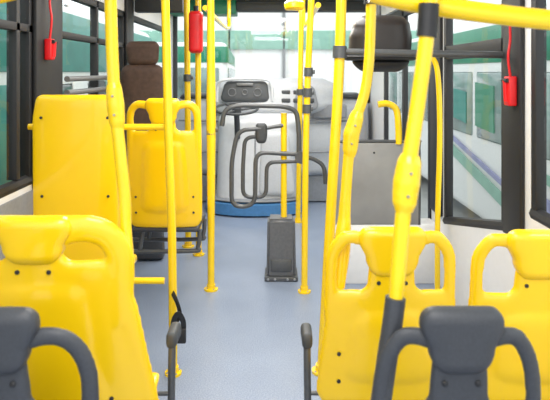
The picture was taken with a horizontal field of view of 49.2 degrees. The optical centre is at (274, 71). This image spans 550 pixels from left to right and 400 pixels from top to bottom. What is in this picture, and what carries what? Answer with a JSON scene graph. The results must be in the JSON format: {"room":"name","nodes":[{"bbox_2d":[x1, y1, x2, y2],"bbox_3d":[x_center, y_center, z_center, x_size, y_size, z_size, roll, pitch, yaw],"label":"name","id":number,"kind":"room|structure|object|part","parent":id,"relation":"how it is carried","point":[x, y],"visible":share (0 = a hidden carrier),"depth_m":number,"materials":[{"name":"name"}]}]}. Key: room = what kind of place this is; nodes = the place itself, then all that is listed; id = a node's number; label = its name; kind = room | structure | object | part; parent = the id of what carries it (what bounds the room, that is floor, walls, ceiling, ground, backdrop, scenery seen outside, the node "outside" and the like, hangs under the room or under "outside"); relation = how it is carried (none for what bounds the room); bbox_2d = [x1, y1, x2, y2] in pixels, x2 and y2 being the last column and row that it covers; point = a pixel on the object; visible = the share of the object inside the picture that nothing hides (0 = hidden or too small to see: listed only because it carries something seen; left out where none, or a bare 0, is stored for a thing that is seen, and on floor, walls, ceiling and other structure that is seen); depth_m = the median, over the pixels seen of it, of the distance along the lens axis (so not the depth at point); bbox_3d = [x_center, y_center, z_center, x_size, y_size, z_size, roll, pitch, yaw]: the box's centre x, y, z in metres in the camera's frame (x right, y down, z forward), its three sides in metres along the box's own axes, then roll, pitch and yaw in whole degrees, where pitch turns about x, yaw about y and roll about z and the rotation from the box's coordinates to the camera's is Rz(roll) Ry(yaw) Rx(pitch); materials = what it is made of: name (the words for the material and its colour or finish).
{"room":"vehicle interior","nodes":[
{"label":"vehicle interior","id":0,"kind":"room"},
{"bbox_2d":[0,0,172,204],"bbox_3d":[-1.265,0.360,3.350,0.050,2.400,7.900,0,0,0],"label":"wall","id":1,"kind":"structure","parent":0,"point":[155,18],"depth_m":5.70,"materials":[{"name":"white laminate"}]},
{"bbox_2d":[0,190,32,259],"bbox_3d":[-1.234,1.050,3.600,0.012,0.900,6.600,0,0,0],"label":"trim","id":2,"kind":"structure","parent":1,"relation":"attached to","point":[23,204],"depth_m":2.88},
{"bbox_2d":[32,0,62,187],"bbox_3d":[-1.228,-0.100,3.250,0.025,1.400,0.380,0,0,0],"label":"trim","id":3,"kind":"structure","parent":1,"relation":"attached to","point":[47,75],"depth_m":3.18,"materials":[{"name":"black plastic"}]},
{"bbox_2d":[44,0,57,59],"bbox_3d":[-1.186,-0.282,3.180,0.056,0.436,0.056,0,0,0],"label":"hammer","id":4,"kind":"object","parent":1,"relation":"attached to","point":[49,44],"visible":1,"depth_m":3.16,"materials":[{"name":"red plastic"}]},
{"bbox_3d":[-1.189,-0.338,3.180,0.022,0.325,0.012,0,0,0],"label":"cord","id":5,"kind":"part","parent":4,"relation":"part of","materials":[{"name":"red plastic"}]},
{"bbox_3d":[-1.171,-0.120,3.180,0.026,0.081,0.022,0,0,0],"label":"hammer handle","id":6,"kind":"part","parent":4,"relation":"part of","materials":[{"name":"red plastic"}]},
{"bbox_2d":[0,0,163,198],"bbox_3d":[-0.887,0.040,1.990,0.805,1.080,2.180,0,0,0],"label":"window","id":7,"kind":"structure","parent":1,"relation":"in","point":[18,24],"depth_m":2.91,"materials":[{"name":"black metal"}]},
{"bbox_3d":[-0.862,-0.261,1.652,0.748,0.219,0.117,0,0,-13],"label":"handrail","id":8,"kind":"part","parent":7,"relation":"part of","materials":[{"name":"yellow metal"}]},
{"bbox_3d":[-0.890,0.275,3.005,0.690,0.031,0.032,0,0,1],"label":"handrail","id":9,"kind":"part","parent":7,"relation":"part of","materials":[{"name":"yellow metal"}]},
{"bbox_2d":[63,0,123,94],"bbox_3d":[-1.235,0.040,4.185,0.110,1.080,1.530,0,0,0],"label":"window","id":10,"kind":"structure","parent":1,"relation":"in","point":[95,6],"depth_m":4.18,"materials":[{"name":"black metal"}]},
{"bbox_3d":[-1.211,0.120,4.046,0.061,0.033,1.172,0,0,0],"label":"handrail","id":11,"kind":"part","parent":10,"relation":"part of","materials":[{"name":"grey metal"}]},
{"bbox_3d":[-1.211,0.040,4.046,0.061,0.033,1.172,0,0,0],"label":"handrail","id":12,"kind":"part","parent":10,"relation":"part of","materials":[{"name":"grey metal"}]},
{"bbox_2d":[124,0,133,65],"bbox_3d":[-1.228,-0.100,5.050,0.025,1.400,0.240,0,0,0],"label":"trim","id":13,"kind":"structure","parent":1,"relation":"attached to","point":[128,4],"depth_m":4.98,"materials":[{"name":"black rubber"}]},
{"bbox_2d":[134,16,161,31],"bbox_3d":[-1.260,0.040,6.025,0.060,1.080,1.750,0,0,0],"label":"window","id":14,"kind":"structure","parent":1,"relation":"in","point":[137,20],"depth_m":5.83,"materials":[{"name":"metal"}]},
{"bbox_2d":[135,0,183,12],"bbox_3d":[-1.010,-0.675,5.250,0.420,0.310,0.100,0,0,0],"label":"trim","id":15,"kind":"structure","parent":1,"relation":"attached to","point":[141,6],"depth_m":5.20,"materials":[{"name":"black plastic"}]},
{"bbox_2d":[126,98,206,253],"bbox_3d":[-0.841,0.690,3.922,0.768,1.060,0.537,0,0,0],"label":"passenger seat","id":16,"kind":"object","parent":1,"relation":"attached to","point":[145,149],"visible":0.8,"depth_m":3.73,"materials":[{"name":"yellow plastic"}]},
{"bbox_2d":[132,213,205,231],"bbox_3d":[-0.690,0.993,3.970,0.420,0.035,0.400,0,0,0],"label":"cushion","id":17,"kind":"object","parent":16,"relation":"on","point":[195,227],"depth_m":3.77,"materials":[{"name":"yellow plastic"}]},
{"bbox_2d":[134,201,455,399],"bbox_3d":[-0.040,1.530,3.375,2.500,0.060,7.950,0,0,0],"label":"floor","id":18,"kind":"structure","parent":0,"point":[244,342],"depth_m":3.70,"materials":[{"name":"plastic"}]},
{"bbox_2d":[0,307,98,399],"bbox_3d":[-0.645,1.020,1.530,0.453,0.960,0.361,0,0,0],"label":"passenger seat","id":19,"kind":"object","parent":18,"relation":"on","point":[21,331],"visible":1,"depth_m":1.39,"materials":[{"name":"grey plastic"}]},
{"bbox_2d":[0,215,180,399],"bbox_3d":[-0.695,0.955,2.005,0.715,1.090,0.630,0,0,0],"label":"passenger seat","id":20,"kind":"object","parent":18,"relation":"on","point":[94,300],"visible":0.85,"depth_m":1.74,"materials":[{"name":"yellow plastic"}]},
{"bbox_2d":[104,0,133,254],"bbox_3d":[-0.474,-0.139,1.806,0.102,1.402,0.058,0,0,18],"label":"pole","id":21,"kind":"object","parent":20,"relation":"on","point":[114,99],"visible":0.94,"depth_m":1.79,"materials":[{"name":"metal"}]},
{"bbox_3d":[-0.695,1.115,2.000,0.587,0.059,0.400,0,0,0],"label":"seat","id":22,"kind":"part","parent":20,"relation":"part of","materials":[{"name":"yellow plastic"}]},
{"bbox_3d":[-0.382,0.990,2.260,0.044,0.060,0.120,0,0,0],"label":"armrest","id":23,"kind":"part","parent":20,"relation":"part of","materials":[{"name":"grey plastic"}]},
{"bbox_2d":[32,95,164,283],"bbox_3d":[-0.863,0.805,3.114,0.635,1.390,0.471,0,0,0],"label":"partition panel","id":24,"kind":"object","parent":18,"relation":"on","point":[74,173],"visible":0.47,"depth_m":2.90,"materials":[{"name":"plastic"}]},
{"bbox_3d":[-0.965,0.575,2.919,0.430,0.930,0.074,0,0,0],"label":"backrest","id":25,"kind":"part","parent":24,"relation":"part of","materials":[{"name":"yellow plastic"}]},
{"bbox_2d":[121,41,164,259],"bbox_3d":[-1.030,0.630,4.765,0.360,1.740,0.310,0,0,0],"label":"seat","id":26,"kind":"object","parent":18,"relation":"on","point":[142,79],"visible":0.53,"depth_m":4.63,"materials":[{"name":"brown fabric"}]},
{"bbox_3d":[-1.030,0.470,4.694,0.360,1.060,0.166,0,0,0],"label":"backrest","id":27,"kind":"part","parent":26,"relation":"part of","materials":[{"name":"brown fabric"}]},
{"bbox_2d":[161,0,181,377],"bbox_3d":[-0.520,0.330,2.980,0.114,2.341,0.084,0,0,0],"label":"pole","id":28,"kind":"object","parent":18,"relation":"on","point":[165,4],"visible":0.8,"depth_m":2.96,"materials":[{"name":"metal"}]},
{"bbox_2d":[171,291,185,343],"bbox_3d":[-0.482,1.194,2.911,0.106,0.232,0.062,0,0,37],"label":"belt","id":29,"kind":"object","parent":28,"relation":"hanging from","point":[178,316],"visible":0.79,"depth_m":2.89,"materials":[{"name":"black plastic"}]},
{"bbox_2d":[182,0,193,248],"bbox_3d":[-0.745,0.330,5.150,0.104,2.340,0.104,0,0,0],"label":"pole","id":30,"kind":"object","parent":18,"relation":"on","point":[187,77],"visible":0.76,"depth_m":5.13,"materials":[{"name":"metal"}]},
{"bbox_2d":[193,0,204,256],"bbox_3d":[-0.625,0.330,4.920,0.096,2.340,0.096,0,0,0],"label":"pole","id":31,"kind":"object","parent":18,"relation":"on","point":[197,2],"visible":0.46,"depth_m":4.90,"materials":[{"name":"metal"}]},
{"bbox_2d":[189,6,202,52],"bbox_3d":[-0.635,-0.340,4.820,0.112,0.380,0.112,0,0,0],"label":"fire extinguisher","id":32,"kind":"object","parent":31,"relation":"attached to","point":[195,16],"visible":1,"depth_m":4.77,"materials":[{"name":"red metal"}]},
{"bbox_2d":[204,0,217,291],"bbox_3d":[-0.440,0.330,4.130,0.096,2.340,0.096,0,0,0],"label":"pole","id":33,"kind":"object","parent":18,"relation":"on","point":[211,129],"visible":1,"depth_m":4.11,"materials":[{"name":"metal"}]},
{"bbox_2d":[175,77,368,215],"bbox_3d":[-0.050,0.779,6.685,2.320,1.443,1.348,0,0,0],"label":"dashboard","id":34,"kind":"object","parent":18,"relation":"on","point":[229,91],"visible":0.59,"depth_m":6.57,"materials":[{"name":"white plastic"}]},
{"bbox_3d":[-0.050,1.340,7.050,2.280,0.320,0.320,0,0,0],"label":"kick panel","id":35,"kind":"part","parent":34,"relation":"part of","materials":[{"name":"grey plastic"}]},
{"bbox_3d":[0.019,0.970,6.360,0.378,0.660,0.150,0,0,0],"label":"panel","id":36,"kind":"part","parent":34,"relation":"part of","materials":[{"name":"white plastic"}]},
{"bbox_2d":[281,98,289,102],"bbox_3d":[0.120,0.315,6.600,0.100,0.050,0.040,0,0,0],"label":"air vent","id":37,"kind":"object","parent":34,"relation":"attached to","point":[283,100],"depth_m":6.58,"materials":[{"name":"black plastic"}]},
{"bbox_2d":[282,90,289,93],"bbox_3d":[0.120,0.225,6.622,0.100,0.050,0.040,0,0,0],"label":"air vent","id":38,"kind":"object","parent":34,"relation":"attached to","point":[283,91],"depth_m":6.60,"materials":[{"name":"black plastic"}]},
{"bbox_3d":[0.258,0.285,6.621,0.435,0.270,0.077,0,0,0],"label":"switch panel","id":39,"kind":"part","parent":34,"relation":"part of","materials":[{"name":"grey plastic"}]},
{"bbox_2d":[219,103,326,281],"bbox_3d":[-0.008,0.862,4.394,0.788,1.276,0.231,0,0,0],"label":"turnstile","id":40,"kind":"object","parent":18,"relation":"on","point":[281,243],"visible":0.99,"depth_m":4.34,"materials":[{"name":"metal"}]},
{"bbox_3d":[-0.105,0.432,4.355,0.595,0.416,0.066,0,0,0],"label":"gate arm","id":41,"kind":"part","parent":40,"relation":"part of"},
{"bbox_3d":[-0.080,0.693,4.360,0.503,0.597,0.053,0,0,0],"label":"gate arm","id":42,"kind":"part","parent":40,"relation":"part of"},
{"bbox_3d":[-0.040,0.693,4.387,0.420,0.474,0.034,0,0,1],"label":"gate arm","id":43,"kind":"part","parent":40,"relation":"part of"},
{"bbox_3d":[-0.005,0.400,4.385,0.135,0.049,0.030,0,0,-4],"label":"gate arm","id":44,"kind":"part","parent":40,"relation":"part of"},
{"bbox_3d":[0.045,1.385,4.300,0.150,0.090,0.020,0,0,0],"label":"plate","id":45,"kind":"part","parent":40,"relation":"part of","materials":[{"name":"grey metal"}]},
{"bbox_3d":[0.045,1.482,4.397,0.240,0.035,0.225,0,0,0],"label":"plate","id":46,"kind":"part","parent":40,"relation":"part of","materials":[{"name":"grey metal"}]},
{"bbox_3d":[0.065,0.685,4.400,0.045,0.770,0.046,0,0,0],"label":"post","id":47,"kind":"part","parent":40,"relation":"part of","materials":[{"name":"yellow metal"}]},
{"bbox_3d":[0.287,0.713,4.400,0.198,0.217,0.032,0,0,0],"label":"gate arm","id":48,"kind":"part","parent":40,"relation":"part of"},
{"bbox_2d":[295,0,303,222],"bbox_3d":[0.235,0.330,6.003,0.116,2.341,0.105,0,0,-38],"label":"pole","id":49,"kind":"object","parent":18,"relation":"on","point":[301,13],"visible":0.73,"depth_m":5.98,"materials":[{"name":"metal"}]},
{"bbox_2d":[298,0,314,293],"bbox_3d":[0.221,0.330,4.090,0.131,2.341,0.088,0,0,0],"label":"pole","id":50,"kind":"object","parent":18,"relation":"on","point":[308,92],"visible":1,"depth_m":4.07,"materials":[{"name":"metal"}]},
{"bbox_2d":[312,0,346,376],"bbox_3d":[0.279,0.330,3.000,0.192,2.342,0.104,0,0,0],"label":"pole","id":51,"kind":"object","parent":18,"relation":"on","point":[339,50],"visible":0.75,"depth_m":2.98,"materials":[{"name":"metal"}]},
{"bbox_2d":[300,226,455,399],"bbox_3d":[0.375,1.013,2.270,0.550,0.974,0.520,0,0,0],"label":"passenger seat","id":52,"kind":"object","parent":18,"relation":"on","point":[353,318],"visible":0.73,"depth_m":2.07,"materials":[{"name":"yellow plastic"}]},
{"bbox_3d":[0.122,1.015,2.310,0.044,0.060,0.120,0,0,0],"label":"armrest","id":53,"kind":"part","parent":52,"relation":"part of","materials":[{"name":"grey plastic"}]},
{"bbox_2d":[335,100,434,283],"bbox_3d":[0.775,0.850,4.333,0.750,1.301,0.214,0,0,0],"label":"partition panel","id":54,"kind":"object","parent":18,"relation":"on","point":[375,161],"visible":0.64,"depth_m":4.24,"materials":[{"name":"grey laminate"}]},
{"bbox_3d":[0.721,0.777,4.250,0.642,0.607,0.022,0,0,0],"label":"edge trim","id":55,"kind":"part","parent":54,"relation":"part of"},
{"bbox_3d":[0.813,0.355,4.250,0.173,0.311,0.048,0,0,0],"label":"hoop handle","id":56,"kind":"part","parent":54,"relation":"part of","materials":[{"name":"yellow metal"}]},
{"bbox_2d":[432,57,442,289],"bbox_3d":[1.033,0.330,3.950,0.147,2.340,0.072,0,0,0],"label":"pole","id":57,"kind":"object","parent":18,"relation":"on","point":[434,60],"visible":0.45,"depth_m":3.94,"materials":[{"name":"metal"}]},
{"bbox_2d":[371,306,540,399],"bbox_3d":[0.430,1.019,1.530,0.409,0.962,0.361,0,0,0],"label":"passenger seat","id":58,"kind":"object","parent":18,"relation":"on","point":[461,342],"visible":1,"depth_m":1.38,"materials":[{"name":"grey plastic"}]},
{"bbox_2d":[370,0,438,399],"bbox_3d":[0.314,-0.018,1.447,0.176,1.643,0.069,0,0,-11],"label":"pole","id":59,"kind":"object","parent":58,"relation":"on","point":[407,175],"visible":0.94,"depth_m":1.43,"materials":[{"name":"yellow metal"}]},
{"bbox_2d":[468,229,549,399],"bbox_3d":[0.905,1.018,2.270,0.461,0.965,0.519,0,0,0],"label":"passenger seat","id":60,"kind":"object","parent":18,"relation":"on","point":[526,307],"visible":0.69,"depth_m":2.06,"materials":[{"name":"yellow plastic"}]},
{"bbox_2d":[367,103,369,139],"bbox_3d":[-0.040,0.360,7.325,2.500,2.400,0.050,0,0,0],"label":"wall","id":61,"kind":"structure","parent":0,"point":[367,103],"depth_m":7.30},
{"bbox_2d":[170,0,237,16],"bbox_3d":[-0.835,-0.750,7.090,0.770,0.160,0.380,0,0,0],"label":"trim","id":62,"kind":"structure","parent":61,"relation":"attached to","point":[220,6],"depth_m":6.90,"materials":[{"name":"green paint"}]},
{"bbox_2d":[173,16,369,102],"bbox_3d":[-0.040,-0.220,7.315,2.400,1.200,0.050,0,0,0],"label":"window","id":63,"kind":"structure","parent":61,"relation":"in","point":[175,19],"depth_m":7.29,"materials":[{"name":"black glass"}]},
{"bbox_2d":[370,0,548,305],"bbox_3d":[1.185,0.360,3.350,0.050,2.400,7.900,0,0,0],"label":"wall","id":64,"kind":"structure","parent":0,"point":[499,270],"depth_m":3.45,"materials":[{"name":"white plastic"}]},
{"bbox_2d":[236,0,365,12],"bbox_3d":[0.345,-0.765,7.000,1.590,0.130,0.200,0,0,0],"label":"trim","id":65,"kind":"structure","parent":64,"relation":"attached to","point":[242,6],"depth_m":6.90,"materials":[{"name":"black plastic"}]},
{"bbox_2d":[384,10,430,218],"bbox_3d":[1.170,0.460,5.400,0.040,2.080,1.900,0,0,0],"label":"door","id":66,"kind":"structure","parent":64,"relation":"in","point":[404,14],"depth_m":5.36,"materials":[{"name":"black metal"}]},
{"bbox_2d":[346,0,502,230],"bbox_3d":[0.782,0.275,3.554,0.855,1.549,1.144,0,0,0],"label":"window","id":67,"kind":"structure","parent":64,"relation":"in","point":[493,44],"depth_m":3.63,"materials":[{"name":"black metal"}]},
{"bbox_3d":[0.752,-0.092,3.000,0.796,0.050,0.036,0,0,0],"label":"handrail","id":68,"kind":"part","parent":67,"relation":"part of","materials":[{"name":"grey metal"}]},
{"bbox_2d":[430,17,442,216],"bbox_3d":[1.147,0.100,4.270,0.025,1.800,0.260,0,0,0],"label":"trim","id":69,"kind":"structure","parent":64,"relation":"attached to","point":[438,42],"depth_m":4.27,"materials":[{"name":"black metal"}]},
{"bbox_2d":[368,0,549,228],"bbox_3d":[0.722,0.085,1.660,0.976,1.170,2.120,0,0,0],"label":"window","id":70,"kind":"structure","parent":64,"relation":"in","point":[538,212],"depth_m":2.67,"materials":[{"name":"black metal"}]},
{"bbox_3d":[0.693,-0.150,1.500,0.918,0.150,0.052,0,0,0],"label":"handrail","id":71,"kind":"part","parent":70,"relation":"part of","materials":[{"name":"yellow metal"}]},
{"bbox_2d":[501,26,516,105],"bbox_3d":[1.106,-0.065,2.840,0.056,0.450,0.070,0,0,0],"label":"hammer","id":72,"kind":"object","parent":64,"relation":"attached to","point":[509,82],"visible":0.85,"depth_m":2.81,"materials":[{"name":"red plastic"}]},
{"bbox_3d":[1.091,0.090,2.840,0.026,0.101,0.022,0,0,0],"label":"hammer handle","id":73,"kind":"part","parent":72,"relation":"part of","materials":[{"name":"red plastic"}]},
{"bbox_3d":[1.109,-0.135,2.840,0.022,0.311,0.012,0,0,0],"label":"cord","id":74,"kind":"part","parent":72,"relation":"part of","materials":[{"name":"red plastic"}]},
{"bbox_2d":[503,0,524,233],"bbox_3d":[1.147,0.000,2.890,0.025,1.600,0.220,0,0,0],"label":"window pillar","id":75,"kind":"structure","parent":64,"relation":"attached to","point":[513,116],"depth_m":2.86,"materials":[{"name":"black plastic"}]},
{"bbox_3d":[-0.040,-0.865,3.375,2.500,0.050,7.950,0,0,0],"label":"ceiling","id":76,"kind":"structure","parent":0,"visible":0},
{"bbox_2d":[203,0,230,29],"bbox_3d":[-0.500,-0.631,5.422,0.040,0.401,2.244,0,0,0],"label":"handrail","id":77,"kind":"object","parent":76,"relation":"attached to","point":[228,26],"visible":0.93,"depth_m":6.38,"materials":[{"name":"yellow metal"}]},
{"bbox_2d":[284,0,304,10],"bbox_3d":[0.170,-0.682,5.200,0.180,0.305,0.140,0,0,0],"label":"cap","id":78,"kind":"object","parent":76,"relation":"attached to","point":[290,5],"visible":1,"depth_m":5.14,"materials":[{"name":"yellow plastic"}]},
{"bbox_2d":[304,0,320,27],"bbox_3d":[0.310,-0.642,5.422,0.040,0.380,2.244,0,0,0],"label":"handrail","id":79,"kind":"object","parent":76,"relation":"attached to","point":[317,6],"visible":0.47,"depth_m":4.52,"materials":[{"name":"yellow metal"}]},
{"bbox_2d":[335,0,377,288],"bbox_3d":[0.287,-0.039,2.128,0.167,1.603,0.063,0,0,0],"label":"pole","id":80,"kind":"object","parent":76,"relation":"attached to","point":[351,134],"visible":0.91,"depth_m":2.11,"materials":[{"name":"yellow metal"}]},
{"bbox_2d":[345,5,415,71],"bbox_3d":[0.560,-0.417,3.200,0.386,0.835,0.300,0,0,0],"label":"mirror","id":81,"kind":"object","parent":76,"relation":"hanging from","point":[392,31],"visible":0.68,"depth_m":3.13,"materials":[{"name":"black plastic"}]},
{"label":"outside","id":82,"kind":"structure","parent":0,"visible":0},
{"bbox_2d":[421,175,482,218],"bbox_3d":[0.000,2.425,20.000,80.000,0.050,80.000,0,0,0],"label":"ground","id":83,"kind":"structure","parent":82,"point":[459,210],"depth_m":10.63,"materials":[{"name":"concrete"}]},
{"bbox_2d":[0,2,151,184],"bbox_3d":[-3.293,0.850,5.185,2.454,3.100,11.030,0,0,-1],"label":"bus","id":84,"kind":"object","parent":83,"relation":"on","point":[76,54],"visible":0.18,"depth_m":6.20,"materials":[{"name":"white metal"}]},
{"bbox_3d":[-2.073,0.550,4.921,0.024,0.900,1.800,0,0,-1],"label":"printed panel","id":85,"kind":"part","parent":84,"relation":"part of","materials":[{"name":"teal paint"}]},
{"bbox_3d":[-2.100,0.550,6.471,0.024,0.900,0.500,0,0,-1],"label":"printed panel","id":86,"kind":"part","parent":84,"relation":"part of","materials":[{"name":"white laminate"}]},
{"bbox_3d":[-2.111,0.550,7.121,0.024,0.900,0.600,0,0,-1],"label":"printed panel","id":87,"kind":"part","parent":84,"relation":"part of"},
{"bbox_2d":[156,42,234,96],"bbox_3d":[-2.599,0.850,19.485,2.440,3.100,11.030,0,0,-3],"label":"bus","id":88,"kind":"object","parent":83,"relation":"on","point":[224,58],"visible":0.22,"depth_m":14.03,"materials":[{"name":"white metal"}]},
{"bbox_2d":[63,4,549,92],"bbox_3d":[0.000,-0.600,33.900,40.200,6.000,4.200,0,0,0],"label":"building","id":89,"kind":"structure","parent":83,"relation":"on","point":[262,45],"depth_m":32.00,"materials":[{"name":"white laminate"}]},
{"bbox_2d":[389,7,549,219],"bbox_3d":[3.993,0.850,10.185,2.455,3.100,11.030,0,0,0],"label":"bus","id":90,"kind":"object","parent":83,"relation":"on","point":[476,81],"visible":0.25,"depth_m":8.38,"materials":[{"name":"white metal"}]}
]}

